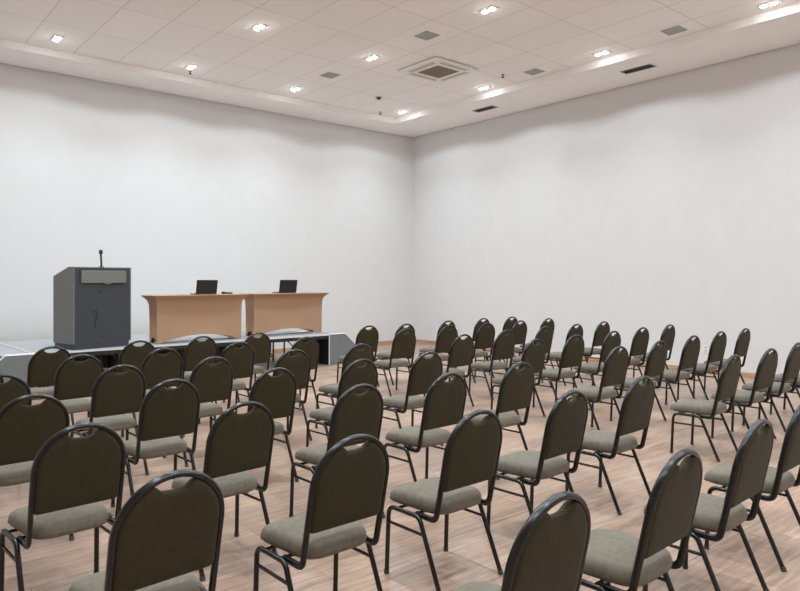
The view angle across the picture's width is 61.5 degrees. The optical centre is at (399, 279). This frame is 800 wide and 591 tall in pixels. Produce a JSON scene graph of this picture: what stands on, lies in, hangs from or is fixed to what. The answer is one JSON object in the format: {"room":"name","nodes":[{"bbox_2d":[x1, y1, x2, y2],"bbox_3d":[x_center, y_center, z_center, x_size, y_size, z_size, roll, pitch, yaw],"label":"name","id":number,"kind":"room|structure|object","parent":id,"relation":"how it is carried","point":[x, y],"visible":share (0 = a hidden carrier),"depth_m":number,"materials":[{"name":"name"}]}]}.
{"room":"assembly chamber","nodes":[
{"label":"assembly chamber","id":0,"kind":"room"},
{"bbox_2d":[0,63,411,348],"bbox_3d":[-5.809,-1.285,12.221,16.250,5.750,0.160,0,0,-40],"label":"wall","id":1,"kind":"structure","parent":0,"point":[177,191],"depth_m":13.48,"materials":[{"name":"paint"}]},
{"bbox_2d":[0,39,435,137],"bbox_3d":[-5.442,-3.810,11.786,15.874,0.320,0.922,0,0,-40],"label":"ceiling","id":2,"kind":"structure","parent":1,"relation":"attached to","point":[11,52],"depth_m":12.76,"materials":[{"name":"paint"}]},
{"bbox_2d":[271,340,392,352],"bbox_3d":[-5.753,1.550,12.153,15.930,0.080,0.016,0,0,-40],"label":"baseboard","id":3,"kind":"structure","parent":1,"relation":"attached to","point":[389,341],"depth_m":14.92,"materials":[{"name":"brown wood"}]},
{"bbox_2d":[0,342,799,590],"bbox_3d":[-0.264,1.640,5.673,16.330,0.100,17.400,0,0,-40],"label":"floor","id":4,"kind":"structure","parent":0,"point":[53,564],"depth_m":4.64,"materials":[{"name":"brown wood"}]},
{"bbox_2d":[0,374,31,409],"bbox_3d":[-2.997,1.129,4.945,0.483,0.931,0.543,0,0,-43],"label":"banquet chair","id":5,"kind":"object","parent":4,"relation":"on","point":[15,387],"visible":0.32,"depth_m":4.81,"materials":[{"name":"grey fabric"}]},
{"bbox_2d":[0,343,35,387],"bbox_3d":[-6.105,1.298,9.771,0.950,0.585,2.264,0,0,-42],"label":"steps","id":6,"kind":"structure","parent":4,"relation":"on","point":[13,361],"depth_m":9.12,"materials":[{"name":"carpet"}]},
{"bbox_2d":[0,394,73,540],"bbox_3d":[-2.311,1.129,4.110,0.483,0.931,0.543,0,0,-43],"label":"banquet chair","id":7,"kind":"object","parent":4,"relation":"on","point":[24,429],"visible":0.65,"depth_m":3.94,"materials":[{"name":"grey fabric"}]},
{"bbox_2d":[27,346,74,433],"bbox_3d":[-3.669,1.129,6.953,0.483,0.931,0.543,0,0,-43],"label":"banquet chair","id":8,"kind":"object","parent":4,"relation":"on","point":[43,366],"visible":0.43,"depth_m":6.76,"materials":[{"name":"grey fabric"}]},
{"bbox_2d":[0,422,125,590],"bbox_3d":[-1.648,1.129,3.310,0.483,0.931,0.543,0,0,-44],"label":"banquet chair","id":9,"kind":"object","parent":4,"relation":"on","point":[70,477],"visible":0.91,"depth_m":3.16,"materials":[{"name":"grey fabric"}]},
{"bbox_2d":[53,354,103,417],"bbox_3d":[-3.035,1.129,6.221,0.483,0.931,0.543,0,0,-44],"label":"banquet chair","id":10,"kind":"object","parent":4,"relation":"on","point":[74,379],"visible":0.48,"depth_m":6.06,"materials":[{"name":"grey fabric"}]},
{"bbox_2d":[70,364,148,474],"bbox_3d":[-2.364,1.129,5.474,0.483,0.931,0.543,0,0,-44],"label":"banquet chair","id":11,"kind":"object","parent":4,"relation":"on","point":[114,395],"visible":0.78,"depth_m":5.33,"materials":[{"name":"grey fabric"}]},
{"bbox_2d":[117,340,155,372],"bbox_3d":[-3.045,1.129,7.608,0.483,0.931,0.543,0,0,-43],"label":"banquet chair","id":12,"kind":"object","parent":4,"relation":"on","point":[132,355],"visible":0.3,"depth_m":7.39,"materials":[{"name":"grey fabric"}]},
{"bbox_2d":[68,469,224,590],"bbox_3d":[-0.961,1.129,2.523,0.484,0.931,0.543,0,0,-45],"label":"banquet chair","id":13,"kind":"object","parent":4,"relation":"on","point":[156,541],"visible":1,"depth_m":2.36,"materials":[{"name":"grey fabric"}]},
{"bbox_2d":[121,347,184,438],"bbox_3d":[-2.494,1.129,6.802,0.483,0.931,0.543,0,0,-43],"label":"banquet chair","id":14,"kind":"object","parent":4,"relation":"on","point":[156,368],"visible":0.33,"depth_m":6.62,"materials":[{"name":"brown fabric"}]},
{"bbox_2d":[111,378,199,506],"bbox_3d":[-1.699,1.129,4.715,0.483,0.931,0.543,0,0,-43],"label":"banquet chair","id":15,"kind":"object","parent":4,"relation":"on","point":[165,414],"visible":0.86,"depth_m":4.56,"materials":[{"name":"grey fabric"}]},
{"bbox_2d":[0,329,328,387],"bbox_3d":[-3.915,1.302,11.741,4.932,0.577,2.262,0,0,-42],"label":"stage","id":16,"kind":"object","parent":4,"relation":"on","point":[108,356],"visible":0.2,"depth_m":11.48,"materials":[{"name":"carpet"}]},
{"bbox_2d":[53,267,130,349],"bbox_3d":[-4.653,0.410,10.221,0.602,1.205,0.915,0,0,36],"label":"lectern","id":17,"kind":"object","parent":16,"relation":"on","point":[92,305],"visible":1,"depth_m":9.96,"materials":[{"name":"grey wood"}]},
{"bbox_2d":[99,250,102,266],"bbox_3d":[-4.499,-0.325,10.138,0.070,0.268,0.070,0,0,36],"label":"gooseneck microphone","id":18,"kind":"object","parent":17,"relation":"on","point":[100,251],"visible":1,"depth_m":10.12,"materials":[{"name":"black plastic"}]},
{"bbox_2d":[74,345,241,367],"bbox_3d":[-4.823,1.333,12.377,4.380,0.475,0.012,0,0,-42],"label":"drape","id":19,"kind":"object","parent":16,"relation":"hanging from","point":[104,357],"depth_m":12.07,"materials":[{"name":"fabric"}]},
{"bbox_2d":[141,294,248,343],"bbox_3d":[-3.392,0.628,11.254,1.700,0.769,0.500,0,0,-44],"label":"desk","id":20,"kind":"object","parent":16,"relation":"on","point":[171,317],"visible":0.98,"depth_m":11.08,"materials":[{"name":"wood"}]},
{"bbox_2d":[190,280,217,294],"bbox_3d":[-3.308,0.121,11.352,0.365,0.242,0.316,0,0,-39],"label":"laptop","id":21,"kind":"object","parent":20,"relation":"on","point":[203,286],"visible":1,"depth_m":11.25,"materials":[{"name":"grey plastic"}]},
{"bbox_2d":[239,292,328,336],"bbox_3d":[-2.152,0.628,12.599,1.700,0.769,0.500,0,0,-44],"label":"folding table","id":22,"kind":"object","parent":16,"relation":"on","point":[265,312],"visible":0.92,"depth_m":12.41,"materials":[{"name":"wood"}]},
{"bbox_2d":[272,280,297,292],"bbox_3d":[-2.156,0.120,12.617,0.365,0.244,0.308,0,0,-39],"label":"laptop","id":23,"kind":"object","parent":22,"relation":"on","point":[286,286],"visible":0.99,"depth_m":12.51,"materials":[{"name":"grey plastic"}]},
{"bbox_2d":[166,336,216,403],"bbox_3d":[-2.527,1.129,8.189,0.484,0.931,0.543,0,0,-45],"label":"banquet chair","id":24,"kind":"object","parent":4,"relation":"on","point":[196,351],"visible":0.49,"depth_m":7.99,"materials":[{"name":"grey fabric"}]},
{"bbox_2d":[163,356,233,466],"bbox_3d":[-1.797,1.129,6.037,0.484,0.931,0.543,0,0,-45],"label":"banquet chair","id":25,"kind":"object","parent":4,"relation":"on","point":[213,382],"visible":0.62,"depth_m":5.90,"materials":[{"name":"grey fabric"}]},
{"bbox_2d":[172,401,277,580],"bbox_3d":[-1.024,1.129,3.865,0.484,0.931,0.543,0,0,-45],"label":"banquet chair","id":26,"kind":"object","parent":4,"relation":"on","point":[236,444],"visible":0.73,"depth_m":3.73,"materials":[{"name":"grey fabric"}]},
{"bbox_2d":[198,342,254,423],"bbox_3d":[-1.905,1.129,7.427,0.483,0.931,0.543,0,0,-43],"label":"banquet chair","id":27,"kind":"object","parent":4,"relation":"on","point":[242,359],"visible":0.56,"depth_m":7.31,"materials":[{"name":"grey fabric"}]},
{"bbox_2d":[223,332,270,402],"bbox_3d":[-1.972,1.129,8.733,0.483,0.931,0.543,0,0,-43],"label":"banquet chair","id":28,"kind":"object","parent":4,"relation":"on","point":[261,346],"visible":0.47,"depth_m":8.61,"materials":[{"name":"brown fabric"}]},
{"bbox_2d":[247,367,298,493],"bbox_3d":[-1.115,1.129,5.290,0.484,0.931,0.543,0,0,-44],"label":"banquet chair","id":29,"kind":"object","parent":4,"relation":"on","point":[277,393],"visible":0.52,"depth_m":5.16,"materials":[{"name":"grey fabric"}]},
{"bbox_2d":[273,349,311,440],"bbox_3d":[-1.185,1.129,6.658,0.483,0.931,0.543,0,0,-43],"label":"banquet chair","id":30,"kind":"object","parent":4,"relation":"on","point":[299,365],"visible":0.52,"depth_m":6.54,"materials":[{"name":"grey fabric"}]},
{"bbox_2d":[271,336,319,408],"bbox_3d":[-1.272,1.129,8.095,0.483,0.931,0.543,0,0,-43],"label":"banquet chair","id":31,"kind":"object","parent":4,"relation":"on","point":[311,348],"visible":0.41,"depth_m":7.98,"materials":[{"name":"grey fabric"}]},
{"bbox_2d":[253,434,388,590],"bbox_3d":[-0.355,1.129,3.085,0.483,0.931,0.543,0,0,-41],"label":"banquet chair","id":32,"kind":"object","parent":4,"relation":"on","point":[347,487],"visible":1,"depth_m":2.94,"materials":[{"name":"grey fabric"}]},
{"bbox_2d":[302,331,354,364],"bbox_3d":[-1.276,1.298,13.214,0.950,0.585,0.924,0,0,-42],"label":"steps","id":33,"kind":"structure","parent":4,"relation":"on","point":[337,345],"depth_m":12.70,"materials":[{"name":"metal"}]},
{"bbox_2d":[289,383,385,517],"bbox_3d":[-0.415,1.129,4.498,0.483,0.931,0.543,0,0,-42],"label":"banquet chair","id":34,"kind":"object","parent":4,"relation":"on","point":[352,414],"visible":0.59,"depth_m":4.35,"materials":[{"name":"grey fabric"}]},
{"bbox_2d":[306,359,377,446],"bbox_3d":[-0.498,1.129,5.867,0.483,0.931,0.543,0,0,-44],"label":"banquet chair","id":35,"kind":"object","parent":4,"relation":"on","point":[353,375],"visible":0.54,"depth_m":5.71,"materials":[{"name":"grey fabric"}]},
{"bbox_2d":[315,343,373,427],"bbox_3d":[-0.585,1.129,7.239,0.483,0.931,0.543,0,0,-44],"label":"banquet chair","id":36,"kind":"object","parent":4,"relation":"on","point":[353,354],"visible":0.51,"depth_m":7.08,"materials":[{"name":"grey fabric"}]},
{"bbox_2d":[337,325,379,385],"bbox_3d":[-0.623,1.129,10.060,0.483,0.931,0.543,0,0,-42],"label":"banquet chair","id":37,"kind":"object","parent":4,"relation":"on","point":[370,337],"visible":0.48,"depth_m":9.92,"materials":[{"name":"grey fabric"}]},
{"bbox_2d":[374,328,415,396],"bbox_3d":[-0.082,1.129,9.429,0.483,0.931,0.543,0,0,-41],"label":"banquet chair","id":38,"kind":"object","parent":4,"relation":"on","point":[403,344],"visible":0.91,"depth_m":9.27,"materials":[{"name":"grey fabric"}]},
{"bbox_2d":[375,323,414,384],"bbox_3d":[-0.071,1.129,10.469,0.483,0.931,0.543,0,0,-43],"label":"banquet chair","id":39,"kind":"object","parent":4,"relation":"on","point":[383,355],"visible":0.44,"depth_m":10.34,"materials":[{"name":"grey fabric"}]},
{"bbox_2d":[383,351,443,445],"bbox_3d":[0.100,1.129,6.448,0.483,0.931,0.543,0,0,-42],"label":"banquet chair","id":40,"kind":"object","parent":4,"relation":"on","point":[423,372],"visible":0.77,"depth_m":6.28,"materials":[{"name":"grey fabric"}]},
{"bbox_2d":[384,372,466,481],"bbox_3d":[0.188,1.129,5.029,0.483,0.931,0.543,0,0,-42],"label":"banquet chair","id":41,"kind":"object","parent":4,"relation":"on","point":[444,403],"visible":0.83,"depth_m":4.87,"materials":[{"name":"grey fabric"}]},
{"bbox_2d":[418,320,455,367],"bbox_3d":[0.623,1.129,11.234,0.483,0.931,0.543,0,0,-43],"label":"banquet chair","id":42,"kind":"object","parent":4,"relation":"on","point":[426,349],"visible":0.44,"depth_m":11.09,"materials":[{"name":"grey fabric"}]},
{"bbox_2d":[418,325,457,367],"bbox_3d":[0.562,1.129,10.128,0.483,0.931,0.543,0,0,-42],"label":"banquet chair","id":43,"kind":"object","parent":4,"relation":"on","point":[445,338],"visible":0.48,"depth_m":9.95,"materials":[{"name":"grey fabric"}]},
{"bbox_2d":[384,409,503,590],"bbox_3d":[0.241,1.129,3.639,0.483,0.931,0.543,0,0,-41],"label":"banquet chair","id":44,"kind":"object","parent":4,"relation":"on","point":[472,450],"visible":1,"depth_m":3.50,"materials":[{"name":"grey fabric"}]},
{"bbox_2d":[424,334,473,406],"bbox_3d":[0.617,1.129,8.463,0.483,0.931,0.543,0,0,-43],"label":"banquet chair","id":45,"kind":"object","parent":4,"relation":"on","point":[461,350],"visible":0.7,"depth_m":8.31,"materials":[{"name":"grey fabric"}]},
{"bbox_2d":[454,318,489,371],"bbox_3d":[1.293,1.129,11.963,0.483,0.931,0.543,0,0,-43],"label":"banquet chair","id":46,"kind":"object","parent":4,"relation":"on","point":[479,323],"visible":0.36,"depth_m":11.70,"materials":[{"name":"black metal"}]},
{"bbox_2d":[455,323,494,382],"bbox_3d":[1.196,1.129,10.666,0.483,0.931,0.543,0,0,-41],"label":"banquet chair","id":47,"kind":"object","parent":4,"relation":"on","point":[485,336],"visible":0.71,"depth_m":10.50,"materials":[{"name":"grey fabric"}]},
{"bbox_2d":[468,330,514,399],"bbox_3d":[1.263,1.129,9.203,0.483,0.931,0.543,0,0,-41],"label":"banquet chair","id":48,"kind":"object","parent":4,"relation":"on","point":[504,345],"visible":0.91,"depth_m":9.05,"materials":[{"name":"grey fabric"}]},
{"bbox_2d":[463,362,533,479],"bbox_3d":[0.814,1.129,5.657,0.483,0.931,0.543,0,0,-42],"label":"banquet chair","id":49,"kind":"object","parent":4,"relation":"on","point":[516,386],"visible":0.64,"depth_m":5.50,"materials":[{"name":"brown fabric"}]},
{"bbox_2d":[484,316,517,362],"bbox_3d":[1.873,1.129,12.450,0.483,0.931,0.543,0,0,-43],"label":"banquet chair","id":50,"kind":"object","parent":4,"relation":"on","point":[508,324],"visible":0.29,"depth_m":12.23,"materials":[{"name":"black metal"}]},
{"bbox_2d":[489,320,526,374],"bbox_3d":[1.819,1.129,11.288,0.483,0.931,0.543,0,0,-43],"label":"banquet chair","id":51,"kind":"object","parent":4,"relation":"on","point":[519,330],"visible":0.45,"depth_m":11.16,"materials":[{"name":"brown fabric"}]},
{"bbox_2d":[491,339,545,421],"bbox_3d":[1.375,1.129,7.811,0.483,0.931,0.543,0,0,-43],"label":"banquet chair","id":52,"kind":"object","parent":4,"relation":"on","point":[534,355],"visible":0.59,"depth_m":7.69,"materials":[{"name":"grey fabric"}]},
{"bbox_2d":[451,491,590,590],"bbox_3d":[0.329,1.129,2.287,0.483,0.931,0.543,0,0,-42],"label":"banquet chair","id":53,"kind":"object","parent":4,"relation":"on","point":[549,551],"visible":1,"depth_m":2.10,"materials":[{"name":"fabric"}]},
{"bbox_2d":[511,326,552,385],"bbox_3d":[1.929,1.129,9.887,0.483,0.931,0.543,0,0,-43],"label":"banquet chair","id":54,"kind":"object","parent":4,"relation":"on","point":[546,336],"visible":0.44,"depth_m":9.78,"materials":[{"name":"grey fabric"}]},
{"bbox_2d":[518,318,554,368],"bbox_3d":[2.425,1.129,11.933,0.483,0.931,0.543,0,0,-43],"label":"banquet chair","id":55,"kind":"object","parent":4,"relation":"on","point":[550,323],"visible":0.38,"depth_m":11.80,"materials":[{"name":"black metal"}]},
{"bbox_2d":[487,390,587,527],"bbox_3d":[0.870,1.129,4.250,0.483,0.931,0.543,0,0,-43],"label":"banquet chair","id":56,"kind":"object","parent":4,"relation":"on","point":[566,422],"visible":0.91,"depth_m":4.11,"materials":[{"name":"brown fabric"}]},
{"bbox_2d":[532,334,584,406],"bbox_3d":[1.982,1.129,8.394,0.483,0.931,0.543,0,0,-40],"label":"banquet chair","id":57,"kind":"object","parent":4,"relation":"on","point":[573,350],"visible":0.89,"depth_m":8.24,"materials":[{"name":"grey fabric"}]},
{"bbox_2d":[541,324,582,385],"bbox_3d":[2.513,1.129,10.398,0.483,0.931,0.543,0,0,-43],"label":"banquet chair","id":58,"kind":"object","parent":4,"relation":"on","point":[554,356],"visible":0.55,"depth_m":10.24,"materials":[{"name":"grey fabric"}]},
{"bbox_2d":[571,321,609,371],"bbox_3d":[3.127,1.129,11.049,0.483,0.931,0.543,0,0,-41],"label":"banquet chair","id":59,"kind":"object","parent":4,"relation":"on","point":[601,331],"visible":0.72,"depth_m":10.86,"materials":[{"name":"grey fabric"}]},
{"bbox_2d":[572,331,620,400],"bbox_3d":[2.636,1.129,9.007,0.483,0.931,0.543,0,0,-42],"label":"banquet chair","id":60,"kind":"object","parent":4,"relation":"on","point":[610,342],"visible":0.72,"depth_m":8.83,"materials":[{"name":"grey fabric"}]},
{"bbox_2d":[568,346,628,429],"bbox_3d":[2.046,1.129,6.969,0.483,0.931,0.543,0,0,-41],"label":"banquet chair","id":61,"kind":"object","parent":4,"relation":"on","point":[615,367],"visible":0.87,"depth_m":6.81,"materials":[{"name":"brown fabric"}]},
{"bbox_2d":[565,375,654,514],"bbox_3d":[1.517,1.129,4.859,0.483,0.931,0.543,0,0,-43],"label":"banquet chair","id":62,"kind":"object","parent":4,"relation":"on","point":[638,401],"visible":0.93,"depth_m":4.71,"materials":[{"name":"grey fabric"}]},
{"bbox_2d":[604,327,648,375],"bbox_3d":[3.262,1.129,9.685,0.483,0.931,0.543,0,0,-41],"label":"banquet chair","id":63,"kind":"object","parent":4,"relation":"on","point":[639,345],"visible":0.69,"depth_m":9.52,"materials":[{"name":"grey fabric"}]},
{"bbox_2d":[610,340,667,420],"bbox_3d":[2.695,1.129,7.594,0.483,0.931,0.543,0,0,-43],"label":"banquet chair","id":64,"kind":"object","parent":4,"relation":"on","point":[657,356],"visible":0.62,"depth_m":7.46,"materials":[{"name":"grey fabric"}]},
{"bbox_2d":[581,448,702,590],"bbox_3d":[0.943,1.129,2.825,0.483,0.931,0.543,0,0,-43],"label":"banquet chair","id":65,"kind":"object","parent":4,"relation":"on","point":[616,557],"visible":0.9,"depth_m":2.67,"materials":[{"name":"grey fabric"}]},
{"bbox_2d":[633,324,674,386],"bbox_3d":[3.881,1.129,10.283,0.483,0.931,0.543,0,0,-43],"label":"banquet chair","id":66,"kind":"object","parent":4,"relation":"on","point":[668,334],"visible":0.48,"depth_m":10.16,"materials":[{"name":"grey fabric"}]},
{"bbox_2d":[650,335,699,412],"bbox_3d":[3.370,1.129,8.287,0.483,0.931,0.543,0,0,-41],"label":"banquet chair","id":67,"kind":"object","parent":4,"relation":"on","point":[690,351],"visible":0.84,"depth_m":8.13,"materials":[{"name":"brown fabric"}]},
{"bbox_2d":[677,331,726,399],"bbox_3d":[4.008,1.129,8.939,0.483,0.931,0.543,0,0,-41],"label":"banquet chair","id":68,"kind":"object","parent":4,"relation":"on","point":[718,344],"visible":0.81,"depth_m":8.78,"materials":[{"name":"grey fabric"}]},
{"bbox_2d":[670,354,740,461],"bbox_3d":[2.809,1.129,6.189,0.483,0.931,0.543,0,0,-44],"label":"banquet chair","id":69,"kind":"object","parent":4,"relation":"on","point":[730,373],"visible":0.99,"depth_m":6.06,"materials":[{"name":"grey fabric"}]},
{"bbox_2d":[642,419,773,590],"bbox_3d":[1.553,1.129,3.398,0.483,0.931,0.543,0,0,-43],"label":"banquet chair","id":70,"kind":"object","parent":4,"relation":"on","point":[713,513],"visible":0.78,"depth_m":3.23,"materials":[{"name":"grey fabric"}]},
{"bbox_2d":[703,328,749,392],"bbox_3d":[4.606,1.129,9.483,0.483,0.931,0.543,0,0,-42],"label":"banquet chair","id":71,"kind":"object","parent":4,"relation":"on","point":[743,340],"visible":0.54,"depth_m":9.34,"materials":[{"name":"grey fabric"}]},
{"bbox_2d":[711,348,777,438],"bbox_3d":[3.453,1.129,6.751,0.483,0.931,0.543,0,0,-40],"label":"banquet chair","id":72,"kind":"object","parent":4,"relation":"on","point":[767,366],"visible":0.91,"depth_m":6.59,"materials":[{"name":"grey fabric"}]},
{"bbox_2d":[704,404,799,571],"bbox_3d":[2.128,1.129,3.974,0.483,0.931,0.543,0,0,-42],"label":"banquet chair","id":73,"kind":"object","parent":4,"relation":"on","point":[778,480],"visible":0.77,"depth_m":3.78,"materials":[{"name":"grey fabric"}]},
{"bbox_2d":[742,342,799,431],"bbox_3d":[4.066,1.129,7.345,0.483,0.931,0.543,0,0,-43],"label":"banquet chair","id":74,"kind":"object","parent":4,"relation":"on","point":[792,365],"visible":0.73,"depth_m":7.17,"materials":[{"name":"grey fabric"}]},
{"bbox_2d":[769,373,799,413],"bbox_3d":[4.706,1.129,7.966,0.483,0.931,0.543,0,0,-43],"label":"banquet chair","id":75,"kind":"object","parent":4,"relation":"on","point":[778,377],"visible":0.32,"depth_m":7.93,"materials":[{"name":"grey fabric"}]},
{"bbox_2d":[0,0,799,117],"bbox_3d":[-0.269,-3.870,5.702,13.160,0.200,15.050,0,0,-40],"label":"ceiling","id":76,"kind":"structure","parent":0,"point":[302,41],"depth_m":10.42,"materials":[{"name":"tile"}]},
{"bbox_2d":[50,34,64,41],"bbox_3d":[-5.340,-3.753,10.482,0.150,0.033,0.290,0,0,-40],"label":"recessed light","id":77,"kind":"object","parent":76,"relation":"in","point":[57,38],"visible":1,"depth_m":10.44,"materials":[{"name":"white ceramic"}]},
{"bbox_2d":[184,64,198,69],"bbox_3d":[-3.684,-3.753,11.885,0.150,0.033,0.290,0,0,-40],"label":"recessed light","id":78,"kind":"object","parent":76,"relation":"in","point":[190,66],"visible":1,"depth_m":11.86,"materials":[{"name":"white ceramic"}]},
{"bbox_2d":[250,23,267,30],"bbox_3d":[-2.100,-3.753,10.015,0.150,0.033,0.290,0,0,-40],"label":"recessed light","id":79,"kind":"object","parent":76,"relation":"in","point":[259,26],"visible":1,"depth_m":9.99,"materials":[{"name":"white ceramic"}]},
{"bbox_2d":[289,86,301,90],"bbox_3d":[-2.058,-3.753,13.261,0.150,0.033,0.290,0,0,-40],"label":"recessed light","id":80,"kind":"object","parent":76,"relation":"in","point":[296,88],"visible":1,"depth_m":13.22,"materials":[{"name":"white ceramic"}]},
{"bbox_2d":[319,72,339,78],"bbox_3d":[-1.287,-3.765,12.382,0.270,0.010,0.290,0,0,-40],"label":"ceiling vent","id":81,"kind":"object","parent":76,"relation":"in","point":[330,75],"visible":1,"depth_m":12.37,"materials":[{"name":"grey metal"}]},
{"bbox_2d":[323,73,337,77],"bbox_3d":[-1.287,-3.765,12.382,0.220,0.010,0.240,0,0,-40],"label":"grille","id":82,"kind":"object","parent":81,"relation":"attached to","point":[328,75],"depth_m":12.38,"materials":[{"name":"grey metal"}]},
{"bbox_2d":[363,54,380,60],"bbox_3d":[-0.475,-3.753,11.392,0.150,0.033,0.290,0,0,-40],"label":"recessed light","id":83,"kind":"object","parent":76,"relation":"in","point":[373,56],"visible":1,"depth_m":11.38,"materials":[{"name":"white ceramic"}]},
{"bbox_2d":[414,31,439,40],"bbox_3d":[0.413,-3.765,10.375,0.270,0.010,0.290,0,0,-40],"label":"ceiling vent","id":84,"kind":"object","parent":76,"relation":"in","point":[426,35],"visible":1,"depth_m":10.36,"materials":[{"name":"grey metal"}]},
{"bbox_2d":[417,32,436,39],"bbox_3d":[0.413,-3.765,10.375,0.220,0.010,0.240,0,0,-40],"label":"grille","id":85,"kind":"object","parent":84,"relation":"attached to","point":[424,35],"depth_m":10.36,"materials":[{"name":"grey metal"}]},
{"bbox_2d":[398,57,478,82],"bbox_3d":[0.685,-3.733,12.034,1.060,0.049,1.000,0,0,-40],"label":"air conditioner","id":86,"kind":"object","parent":76,"relation":"attached to","point":[436,69],"visible":1,"depth_m":11.95,"materials":[{"name":"white plastic"}]},
{"bbox_2d":[418,65,458,77],"bbox_3d":[0.685,-3.717,12.034,0.520,0.017,0.520,0,0,-40],"label":"grille","id":87,"kind":"object","parent":86,"relation":"attached to","point":[435,71],"depth_m":11.99,"materials":[{"name":"metal"}]},
{"bbox_2d":[476,85,490,89],"bbox_3d":[1.639,-3.753,13.182,0.150,0.033,0.290,0,0,-40],"label":"recessed light","id":88,"kind":"object","parent":76,"relation":"in","point":[486,86],"visible":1,"depth_m":13.15,"materials":[{"name":"white ceramic"}]},
{"bbox_2d":[477,5,498,13],"bbox_3d":[1.231,-3.753,9.377,0.150,0.033,0.290,0,0,-40],"label":"recessed light","id":89,"kind":"object","parent":76,"relation":"in","point":[486,10],"visible":1,"depth_m":9.35,"materials":[{"name":"white ceramic"}]},
{"bbox_2d":[523,68,544,74],"bbox_3d":[2.428,-3.765,12.173,0.270,0.010,0.290,0,0,-40],"label":"ceiling vent","id":90,"kind":"object","parent":76,"relation":"in","point":[535,71],"visible":1,"depth_m":12.15,"materials":[{"name":"grey metal"}]},
{"bbox_2d":[526,69,542,74],"bbox_3d":[2.428,-3.765,12.173,0.220,0.010,0.240,0,0,-40],"label":"grille","id":91,"kind":"object","parent":90,"relation":"attached to","point":[533,71],"depth_m":12.15,"materials":[{"name":"grey metal"}]},
{"bbox_2d":[592,50,611,55],"bbox_3d":[3.345,-3.753,11.168,0.150,0.033,0.290,0,0,-40],"label":"recessed light","id":92,"kind":"object","parent":76,"relation":"in","point":[604,51],"visible":1,"depth_m":11.13,"materials":[{"name":"white ceramic"}]},
{"bbox_2d":[660,25,686,35],"bbox_3d":[4.134,-3.765,10.159,0.270,0.010,0.290,0,0,-40],"label":"ceiling vent","id":93,"kind":"object","parent":76,"relation":"in","point":[677,29],"visible":1,"depth_m":10.15,"materials":[{"name":"grey metal"}]},
{"bbox_2d":[663,27,684,34],"bbox_3d":[4.134,-3.765,10.159,0.220,0.010,0.240,0,0,-40],"label":"grille","id":94,"kind":"object","parent":93,"relation":"attached to","point":[673,30],"depth_m":10.15,"materials":[{"name":"grey metal"}]},
{"bbox_2d":[756,0,781,8],"bbox_3d":[5.032,-3.753,9.176,0.150,0.033,0.290,0,0,-40],"label":"recessed light","id":95,"kind":"object","parent":76,"relation":"in","point":[773,2],"visible":1,"depth_m":9.16,"materials":[{"name":"white ceramic"}]},
{"bbox_2d":[412,43,799,374],"bbox_3d":[5.875,-1.285,10.873,0.160,5.750,17.000,0,0,-40],"label":"wall","id":96,"kind":"structure","parent":0,"point":[655,204],"depth_m":12.64,"materials":[{"name":"paint"}]},
{"bbox_2d":[472,105,497,112],"bbox_3d":[1.814,-3.646,14.352,0.220,0.009,0.580,0,0,-40],"label":"air vent","id":97,"kind":"object","parent":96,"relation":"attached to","point":[491,106],"visible":1,"depth_m":14.31,"materials":[{"name":"black metal"}]},
{"bbox_2d":[416,339,755,377],"bbox_3d":[5.813,1.550,10.810,0.016,0.080,16.984,0,0,-40],"label":"baseboard","id":98,"kind":"structure","parent":96,"relation":"attached to","point":[673,367],"depth_m":12.34,"materials":[{"name":"brown wood"}]},
{"bbox_2d":[395,3,799,131],"bbox_3d":[5.264,-3.810,10.388,1.342,0.320,15.050,0,0,-40],"label":"ceiling","id":99,"kind":"structure","parent":96,"relation":"attached to","point":[778,28],"depth_m":11.67,"materials":[{"name":"paint"}]},
{"bbox_2d":[620,64,656,73],"bbox_3d":[4.114,-3.646,11.636,0.220,0.009,0.580,0,0,-40],"label":"air vent","id":100,"kind":"object","parent":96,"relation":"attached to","point":[647,66],"visible":1,"depth_m":11.63,"materials":[{"name":"grey metal"}]},
{"bbox_2d":[703,345,707,352],"bbox_3d":[5.227,1.180,11.504,0.013,0.125,0.085,0,0,-40],"label":"wall outlet","id":101,"kind":"object","parent":96,"relation":"attached to","point":[705,347],"visible":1,"depth_m":11.50,"materials":[{"name":"white plastic"}]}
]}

